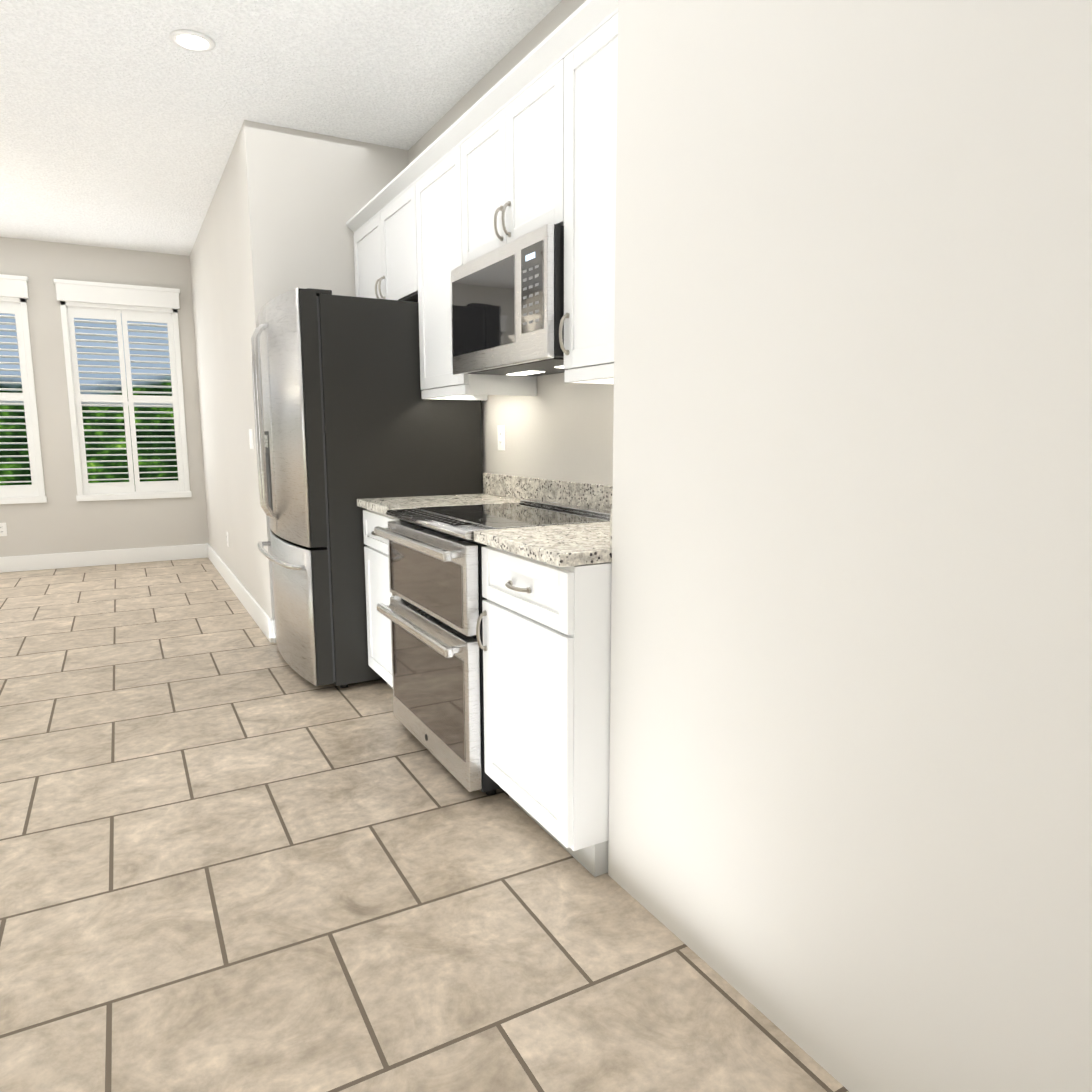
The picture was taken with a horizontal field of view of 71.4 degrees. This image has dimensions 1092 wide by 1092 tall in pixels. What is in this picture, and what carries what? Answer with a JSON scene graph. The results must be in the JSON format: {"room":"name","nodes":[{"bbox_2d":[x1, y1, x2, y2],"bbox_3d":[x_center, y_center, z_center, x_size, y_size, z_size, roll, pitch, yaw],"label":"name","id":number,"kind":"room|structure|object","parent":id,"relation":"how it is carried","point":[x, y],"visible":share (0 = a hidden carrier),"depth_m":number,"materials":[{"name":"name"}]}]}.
{"room":"kitchen","nodes":[
{"label":"kitchen","id":0,"kind":"room"},
{"bbox_2d":[0,237,208,556],"bbox_3d":[-5.800,-1.125,6.136,5.486,2.885,0.150,-5,10,-29],"label":"wall","id":1,"kind":"structure","parent":0,"point":[62,520],"depth_m":6.92,"materials":[{"name":"paint"}]},
{"bbox_2d":[0,523,7,535],"bbox_3d":[-4.825,-0.146,6.738,0.075,0.120,0.008,-5,10,-29],"label":"electrical outlet","id":2,"kind":"object","parent":1,"relation":"attached to","point":[3,529],"visible":1,"depth_m":6.74,"materials":[{"name":"white plastic"}]},
{"bbox_2d":[0,274,46,503],"bbox_3d":[-4.952,-1.332,6.537,1.000,1.955,0.210,-5,10,-29],"label":"window","id":3,"kind":"structure","parent":1,"relation":"in","point":[13,290],"depth_m":6.68,"materials":[{"name":"white wood"}]},
{"bbox_2d":[0,544,207,572],"bbox_3d":[-5.692,0.238,6.301,5.336,0.140,0.016,-5,10,-29],"label":"baseboard","id":4,"kind":"structure","parent":1,"relation":"attached to","point":[75,559],"depth_m":7.13,"materials":[{"name":"white wood"}]},
{"bbox_2d":[53,279,191,500],"bbox_3d":[-3.914,-1.418,7.110,1.000,1.955,0.210,-5,10,-29],"label":"window","id":5,"kind":"structure","parent":1,"relation":"in","point":[125,302],"depth_m":7.05,"materials":[{"name":"white wood"}]},
{"bbox_2d":[0,0,561,255],"bbox_3d":[-2.885,-2.029,2.027,6.750,0.100,9.860,-5,10,-29],"label":"ceiling","id":6,"kind":"structure","parent":0,"point":[121,122],"depth_m":3.70,"materials":[{"name":"paint"}]},
{"bbox_2d":[169,29,214,51],"bbox_3d":[-1.510,-2.155,3.247,0.180,0.010,0.180,-5,10,-29],"label":"recessed light","id":7,"kind":"object","parent":6,"relation":"in","point":[192,40],"visible":1,"depth_m":3.25,"materials":[{"name":"white plastic"}]},
{"bbox_2d":[189,120,408,642],"bbox_3d":[-1.976,-1.140,6.207,1.264,2.885,3.750,-5,10,-29],"label":"wall","id":8,"kind":"structure","parent":0,"point":[286,205],"depth_m":4.46,"materials":[{"name":"paint"}]},
{"bbox_2d":[207,544,274,642],"bbox_3d":[-2.487,0.276,6.022,0.020,0.140,3.600,-5,10,-29],"label":"baseboard","id":9,"kind":"structure","parent":8,"relation":"attached to","point":[264,621],"depth_m":5.34,"materials":[{"name":"white wood"}]},
{"bbox_2d":[249,429,253,448],"bbox_3d":[-1.803,-0.654,4.645,0.008,0.120,0.118,-5,10,-29],"label":"light switch","id":10,"kind":"object","parent":8,"relation":"attached to","point":[251,438],"visible":0.96,"depth_m":4.62,"materials":[{"name":"white plastic"}]},
{"bbox_2d":[273,619,275,642],"bbox_3d":[-1.204,0.469,4.702,0.900,0.140,0.020,-5,10,-29],"label":"baseboard","id":11,"kind":"structure","parent":8,"relation":"attached to","point":[274,619],"depth_m":4.48,"materials":[{"name":"white wood"}]},
{"bbox_2d":[0,558,848,1091],"bbox_3d":[-2.881,0.924,2.464,6.750,0.100,9.860,-5,10,-29],"label":"floor","id":12,"kind":"structure","parent":0,"point":[238,852],"depth_m":2.00,"materials":[{"name":"tile"}]},
{"bbox_2d":[251,288,482,687],"bbox_3d":[-1.011,-0.308,4.084,0.995,1.854,1.050,-5,10,-29],"label":"refrigerator","id":13,"kind":"object","parent":12,"relation":"on","point":[351,416],"visible":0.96,"depth_m":3.58,"materials":[{"name":"black"}]},
{"bbox_2d":[363,509,399,688],"bbox_3d":[-0.465,0.262,3.551,0.678,0.881,0.532,-5,10,-29],"label":"base cabinet","id":14,"kind":"object","parent":12,"relation":"on","point":[376,558],"visible":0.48,"depth_m":3.47,"materials":[{"name":"white wood"}]},
{"bbox_2d":[374,499,609,794],"bbox_3d":[-0.186,0.326,2.938,0.729,0.933,0.799,-5,10,-29],"label":"range","id":15,"kind":"object","parent":12,"relation":"on","point":[432,611],"visible":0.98,"depth_m":2.67,"materials":[{"name":"silver metal"}]},
{"bbox_2d":[476,545,611,876],"bbox_3d":[0.193,0.434,2.383,0.678,0.881,0.540,-5,10,-29],"label":"base cabinet","id":16,"kind":"object","parent":12,"relation":"on","point":[546,646],"visible":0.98,"depth_m":2.10,"materials":[{"name":"white wood"}]},
{"bbox_2d":[357,473,612,566],"bbox_3d":[-0.133,-0.159,2.894,0.670,0.140,1.891,-5,10,-29],"label":"countertop","id":17,"kind":"structure","parent":16,"relation":"on","point":[565,545],"depth_m":2.87,"materials":[{"name":"stone"}]},
{"bbox_2d":[408,0,613,485],"bbox_3d":[0.825,-0.545,2.167,0.350,2.885,6.110,-5,10,-29],"label":"wall","id":18,"kind":"structure","parent":0,"point":[557,427],"depth_m":3.27,"materials":[{"name":"paint"}]},
{"bbox_2d":[353,184,417,301],"bbox_3d":[-0.726,-1.514,4.067,0.378,0.482,1.058,-5,10,-29],"label":"upper cabinet","id":19,"kind":"object","parent":18,"relation":"attached to","point":[385,253],"visible":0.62,"depth_m":3.88,"materials":[{"name":"white wood"}]},
{"bbox_2d":[346,0,617,233],"bbox_3d":[-0.268,-1.662,3.209,0.385,0.059,2.949,-5,10,-29],"label":"crown molding","id":20,"kind":"structure","parent":19,"relation":"on","point":[585,20],"depth_m":2.67,"materials":[{"name":"white wood"}]},
{"bbox_2d":[415,146,536,400],"bbox_3d":[-0.336,-1.166,3.413,0.378,0.980,0.532,-5,10,-29],"label":"upper cabinet","id":21,"kind":"object","parent":18,"relation":"attached to","point":[439,220],"visible":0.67,"depth_m":3.33,"materials":[{"name":"white wood"}]},
{"bbox_2d":[498,425,504,450],"bbox_3d":[-0.218,-0.524,3.689,0.008,0.120,0.075,-5,10,-29],"label":"electrical outlet","id":22,"kind":"object","parent":18,"relation":"attached to","point":[501,437],"visible":1,"depth_m":3.68,"materials":[{"name":"white plastic"}]},
{"bbox_2d":[461,59,563,263],"bbox_3d":[-0.008,-1.326,2.795,0.378,0.482,0.815,-5,10,-29],"label":"upper cabinet","id":23,"kind":"object","parent":18,"relation":"attached to","point":[512,170],"visible":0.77,"depth_m":2.65,"materials":[{"name":"white wood"}]},
{"bbox_2d":[451,223,567,375],"bbox_3d":[-0.018,-0.874,2.856,0.403,0.414,0.801,-5,10,-29],"label":"over-the-range microwave","id":24,"kind":"object","parent":23,"relation":"attached to","point":[507,306],"visible":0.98,"depth_m":2.65,"materials":[{"name":"silver metal"}]},
{"bbox_2d":[559,13,617,384],"bbox_3d":[0.322,-0.994,2.246,0.378,0.980,0.540,-5,10,-29],"label":"upper cabinet","id":25,"kind":"object","parent":18,"relation":"attached to","point":[590,124],"visible":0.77,"depth_m":2.28,"materials":[{"name":"white wood"}]},
{"bbox_2d":[608,0,1091,1091],"bbox_3d":[1.130,-0.335,0.744,0.520,2.885,3.000,-5,10,-29],"label":"wall","id":26,"kind":"structure","parent":0,"point":[850,764],"depth_m":1.31,"materials":[{"name":"paint"}]},
{"label":"outside","id":27,"kind":"structure","parent":0,"visible":0},
{"bbox_2d":[0,313,177,491],"bbox_3d":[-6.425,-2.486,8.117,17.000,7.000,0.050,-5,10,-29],"label":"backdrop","id":28,"kind":"structure","parent":27,"point":[97,439],"depth_m":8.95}
]}

